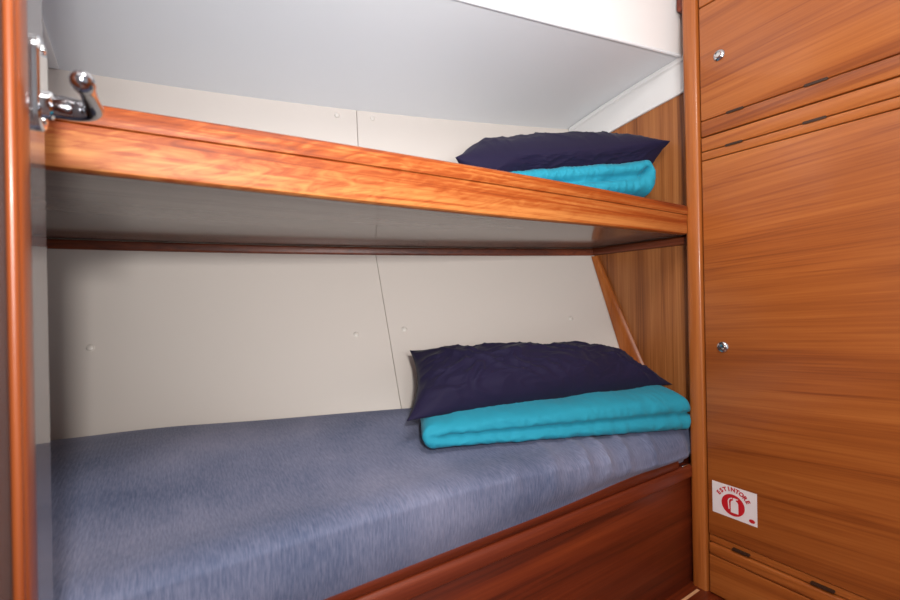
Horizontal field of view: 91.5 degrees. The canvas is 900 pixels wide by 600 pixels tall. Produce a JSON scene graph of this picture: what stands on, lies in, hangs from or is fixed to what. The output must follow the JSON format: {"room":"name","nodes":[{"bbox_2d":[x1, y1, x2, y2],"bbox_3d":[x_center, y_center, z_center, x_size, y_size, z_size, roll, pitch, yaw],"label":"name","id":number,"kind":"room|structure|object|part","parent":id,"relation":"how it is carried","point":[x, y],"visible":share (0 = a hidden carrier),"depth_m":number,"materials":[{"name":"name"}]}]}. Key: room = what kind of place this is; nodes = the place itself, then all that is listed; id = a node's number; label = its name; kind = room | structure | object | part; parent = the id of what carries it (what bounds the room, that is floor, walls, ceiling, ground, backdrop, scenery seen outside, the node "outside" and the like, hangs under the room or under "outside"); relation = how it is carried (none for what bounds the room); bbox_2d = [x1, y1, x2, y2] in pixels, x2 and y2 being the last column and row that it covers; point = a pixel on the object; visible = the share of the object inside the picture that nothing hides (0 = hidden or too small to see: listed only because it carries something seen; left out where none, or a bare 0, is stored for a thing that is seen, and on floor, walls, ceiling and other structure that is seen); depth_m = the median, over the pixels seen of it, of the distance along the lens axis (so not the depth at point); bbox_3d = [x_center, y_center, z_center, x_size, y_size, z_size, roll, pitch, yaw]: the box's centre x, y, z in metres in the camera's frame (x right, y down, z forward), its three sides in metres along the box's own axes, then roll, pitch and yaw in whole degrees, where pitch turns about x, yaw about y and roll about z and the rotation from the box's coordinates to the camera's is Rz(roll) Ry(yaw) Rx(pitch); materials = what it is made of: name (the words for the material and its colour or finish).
{"room":"boat cabin","nodes":[
{"label":"boat cabin","id":0,"kind":"room"},
{"bbox_2d":[46,68,619,440],"bbox_3d":[-0.357,-0.023,1.278,2.161,1.360,0.514,-1,0,-16],"label":"wall","id":1,"kind":"structure","parent":0,"point":[138,340],"depth_m":1.29,"materials":[{"name":"beige paint"}]},
{"bbox_3d":[-0.862,-0.401,1.270,1.199,0.493,0.062,-1,0,-24],"label":"liner panel","id":2,"kind":"part","parent":1,"relation":"part of","materials":[{"name":"white plastic"}]},
{"bbox_3d":[-0.760,0.205,1.145,1.283,0.720,0.402,-1,0,-16],"label":"liner panel","id":3,"kind":"part","parent":1,"relation":"part of","materials":[{"name":"white plastic"}]},
{"bbox_2d":[46,239,595,255],"bbox_3d":[-0.436,-0.164,1.374,2.047,0.026,0.123,-1,0,-19],"label":"trim","id":4,"kind":"structure","parent":1,"relation":"attached to","point":[50,243],"depth_m":1.40,"materials":[{"name":"brown wood"}]},
{"bbox_2d":[44,105,687,248],"bbox_3d":[-0.316,-0.212,1.163,1.972,0.101,0.898,-1,0,-33],"label":"upper berth","id":5,"kind":"object","parent":1,"relation":"attached to","point":[124,174],"visible":0.98,"depth_m":0.83,"materials":[{"name":"brown wood"}]},
{"bbox_3d":[-0.323,-0.240,1.173,1.960,0.098,0.860,-1,0,-33],"label":"mattress","id":6,"kind":"object","parent":5,"relation":"on","visible":0},
{"bbox_2d":[455,131,669,171],"bbox_3d":[0.335,-0.425,1.375,0.703,0.237,0.167,-1,0,-14],"label":"pillow","id":7,"kind":"object","parent":6,"relation":"on","point":[521,152],"visible":0.48,"depth_m":1.32,"materials":[{"name":"blue fabric"}]},
{"bbox_2d":[512,160,655,196],"bbox_3d":[0.373,-0.371,1.372,0.511,0.135,0.155,-1,0,-10],"label":"blanket","id":8,"kind":"object","parent":6,"relation":"on","point":[637,178],"visible":0.44,"depth_m":1.32,"materials":[{"name":"teal fabric"}]},
{"bbox_3d":[0.102,-0.424,1.620,0.872,0.503,0.106,-1,0,-12],"label":"liner panel","id":9,"kind":"part","parent":1,"relation":"part of","materials":[{"name":"white plastic"}]},
{"bbox_3d":[0.228,0.186,1.436,0.883,0.720,0.403,-1,0,-17],"label":"liner panel","id":10,"kind":"part","parent":1,"relation":"part of","materials":[{"name":"white plastic"}]},
{"bbox_2d":[42,0,682,128],"bbox_3d":[0.324,-0.879,0.652,2.520,0.455,2.524,-1,0,-33],"label":"ceiling","id":11,"kind":"structure","parent":0,"point":[531,63],"depth_m":1.23,"materials":[{"name":"white paint"}]},
{"bbox_2d":[593,93,690,464],"bbox_3d":[0.642,0.063,1.530,0.018,1.550,0.553,-1,0,-33],"label":"wall","id":12,"kind":"structure","parent":0,"point":[649,286],"depth_m":1.43,"materials":[{"name":"brown wood"}]},
{"bbox_2d":[591,256,644,364],"bbox_3d":[0.619,0.126,1.532,0.020,0.585,0.285,-1,0,-33],"label":"trim","id":13,"kind":"structure","parent":12,"relation":"attached to","point":[626,342],"depth_m":1.56,"materials":[{"name":"brown wood"}]},
{"bbox_2d":[569,56,683,132],"bbox_3d":[0.606,-0.665,1.533,0.017,0.179,0.478,-1,0,-33],"label":"trim","id":14,"kind":"structure","parent":12,"relation":"attached to","point":[665,84],"depth_m":1.48,"materials":[{"name":"white plastic"}]},
{"bbox_2d":[593,236,686,254],"bbox_3d":[0.642,-0.184,1.492,0.019,0.026,0.363,-1,0,-33],"label":"trim","id":15,"kind":"structure","parent":12,"relation":"attached to","point":[676,241],"depth_m":1.47,"materials":[{"name":"brown wood"}]},
{"bbox_2d":[665,581,725,599],"bbox_3d":[0.410,0.857,0.156,2.070,0.031,1.635,-1,0,-33],"label":"floor","id":16,"kind":"structure","parent":0,"point":[689,591],"depth_m":1.25,"materials":[{"name":"brown wood"}]},
{"bbox_2d":[324,456,692,599],"bbox_3d":[-0.296,0.661,1.158,1.972,0.389,0.883,-1,0,-33],"label":"frame","id":17,"kind":"object","parent":16,"relation":"on","point":[630,538],"visible":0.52,"depth_m":1.04,"materials":[{"name":"brown wood"}]},
{"bbox_2d":[50,408,690,599],"bbox_3d":[-0.295,0.385,1.151,1.974,0.216,0.902,-1,0,-33],"label":"mattress","id":18,"kind":"object","parent":17,"relation":"on","point":[319,507],"visible":0.65,"depth_m":0.81,"materials":[{"name":"fabric"}]},
{"bbox_2d":[420,385,690,448],"bbox_3d":[0.287,0.321,1.217,0.832,0.134,0.216,-1,0,-23],"label":"blanket","id":19,"kind":"object","parent":18,"relation":"on","point":[651,408],"visible":0.68,"depth_m":1.13,"materials":[{"name":"teal fabric"}]},
{"bbox_2d":[407,341,672,420],"bbox_3d":[0.266,0.196,1.274,0.899,0.165,0.210,-1,0,-24],"label":"pillow","id":20,"kind":"object","parent":19,"relation":"on","point":[453,378],"visible":0.98,"depth_m":1.16,"materials":[{"name":"blue fabric"}]},
{"bbox_3d":[-0.073,0.693,0.804,1.961,0.318,0.020,-1,0,-33],"label":"panel","id":21,"kind":"part","parent":17,"relation":"part of","materials":[{"name":"brown wood"}]},
{"bbox_2d":[677,0,899,599],"bbox_3d":[1.196,-0.133,1.028,0.570,1.920,1.024,-1,0,-33],"label":"locker","id":22,"kind":"object","parent":16,"relation":"on","point":[792,107],"visible":1,"depth_m":1.07,"materials":[{"name":"brown wood"}]},
{"bbox_3d":[0.737,-0.124,1.294,0.071,1.920,0.043,-1,0,-33],"label":"corner post","id":23,"kind":"part","parent":22,"relation":"part of","materials":[{"name":"brown wood"}]},
{"bbox_3d":[0.976,-0.965,0.856,0.020,0.248,0.956,-1,0,-33],"label":"head rail","id":24,"kind":"part","parent":22,"relation":"part of","materials":[{"name":"brown wood"}]},
{"bbox_2d":[712,480,757,527],"bbox_3d":[0.774,0.552,1.194,0.002,0.088,0.112,-1,0,-33],"label":"sticker","id":25,"kind":"object","parent":22,"relation":"attached to","point":[738,504],"visible":1,"depth_m":1.19,"materials":[{"name":"white paper"}]},
{"bbox_3d":[1.010,0.772,0.856,0.020,0.108,0.956,-1,0,-33],"label":"door","id":26,"kind":"part","parent":22,"relation":"part of","materials":[{"name":"brown wood"}]},
{"bbox_3d":[1.006,0.700,0.854,0.020,0.032,0.956,-1,0,-33],"label":"frame rail","id":27,"kind":"part","parent":22,"relation":"part of","materials":[{"name":"brown wood"}]},
{"bbox_3d":[1.011,0.672,0.858,0.020,0.020,0.956,-1,0,-33],"label":"hinge rail","id":28,"kind":"part","parent":22,"relation":"part of","materials":[{"name":"brown wood"}]},
{"bbox_3d":[0.982,-0.677,0.856,0.020,0.321,0.956,-1,0,-33],"label":"door","id":29,"kind":"part","parent":22,"relation":"part of","materials":[{"name":"brown wood"}]},
{"bbox_3d":[0.985,-0.493,0.856,0.020,0.044,0.956,-1,0,-33],"label":"frame rail","id":30,"kind":"part","parent":22,"relation":"part of","materials":[{"name":"brown wood"}]},
{"bbox_3d":[0.987,-0.415,0.856,0.020,0.023,0.956,-1,0,-33],"label":"hinge rail","id":31,"kind":"part","parent":22,"relation":"part of","materials":[{"name":"brown wood"}]},
{"bbox_3d":[0.986,-0.448,0.856,0.020,0.038,0.956,-1,0,-33],"label":"frame rail","id":32,"kind":"part","parent":22,"relation":"part of","materials":[{"name":"brown wood"}]},
{"bbox_3d":[-0.224,-0.108,-0.316,0.525,1.925,0.030,-1,0,-33],"label":"wall","id":33,"kind":"structure","parent":0,"visible":0},
{"bbox_2d":[0,0,103,599],"bbox_3d":[-0.182,-0.097,0.128,0.077,1.860,0.650,-1,0,-33],"label":"door","id":34,"kind":"structure","parent":33,"relation":"in","point":[27,105],"depth_m":0.30,"materials":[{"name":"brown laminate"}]},
{"bbox_3d":[-0.304,-0.094,0.309,0.009,1.840,0.035,-1,0,-33],"label":"bead moulding","id":35,"kind":"part","parent":34,"relation":"part of","materials":[{"name":"brown wood"}]},
{"bbox_3d":[-0.351,-0.185,0.376,0.004,0.080,0.033,-1,0,-33],"label":"handle plate","id":36,"kind":"part","parent":34,"relation":"part of","materials":[{"name":"silver metal"}]},
{"bbox_3d":[-0.309,-0.167,0.356,0.041,0.020,0.090,-1,0,-33],"label":"handle lever","id":37,"kind":"part","parent":34,"relation":"part of","materials":[{"name":"silver metal"}]}
]}

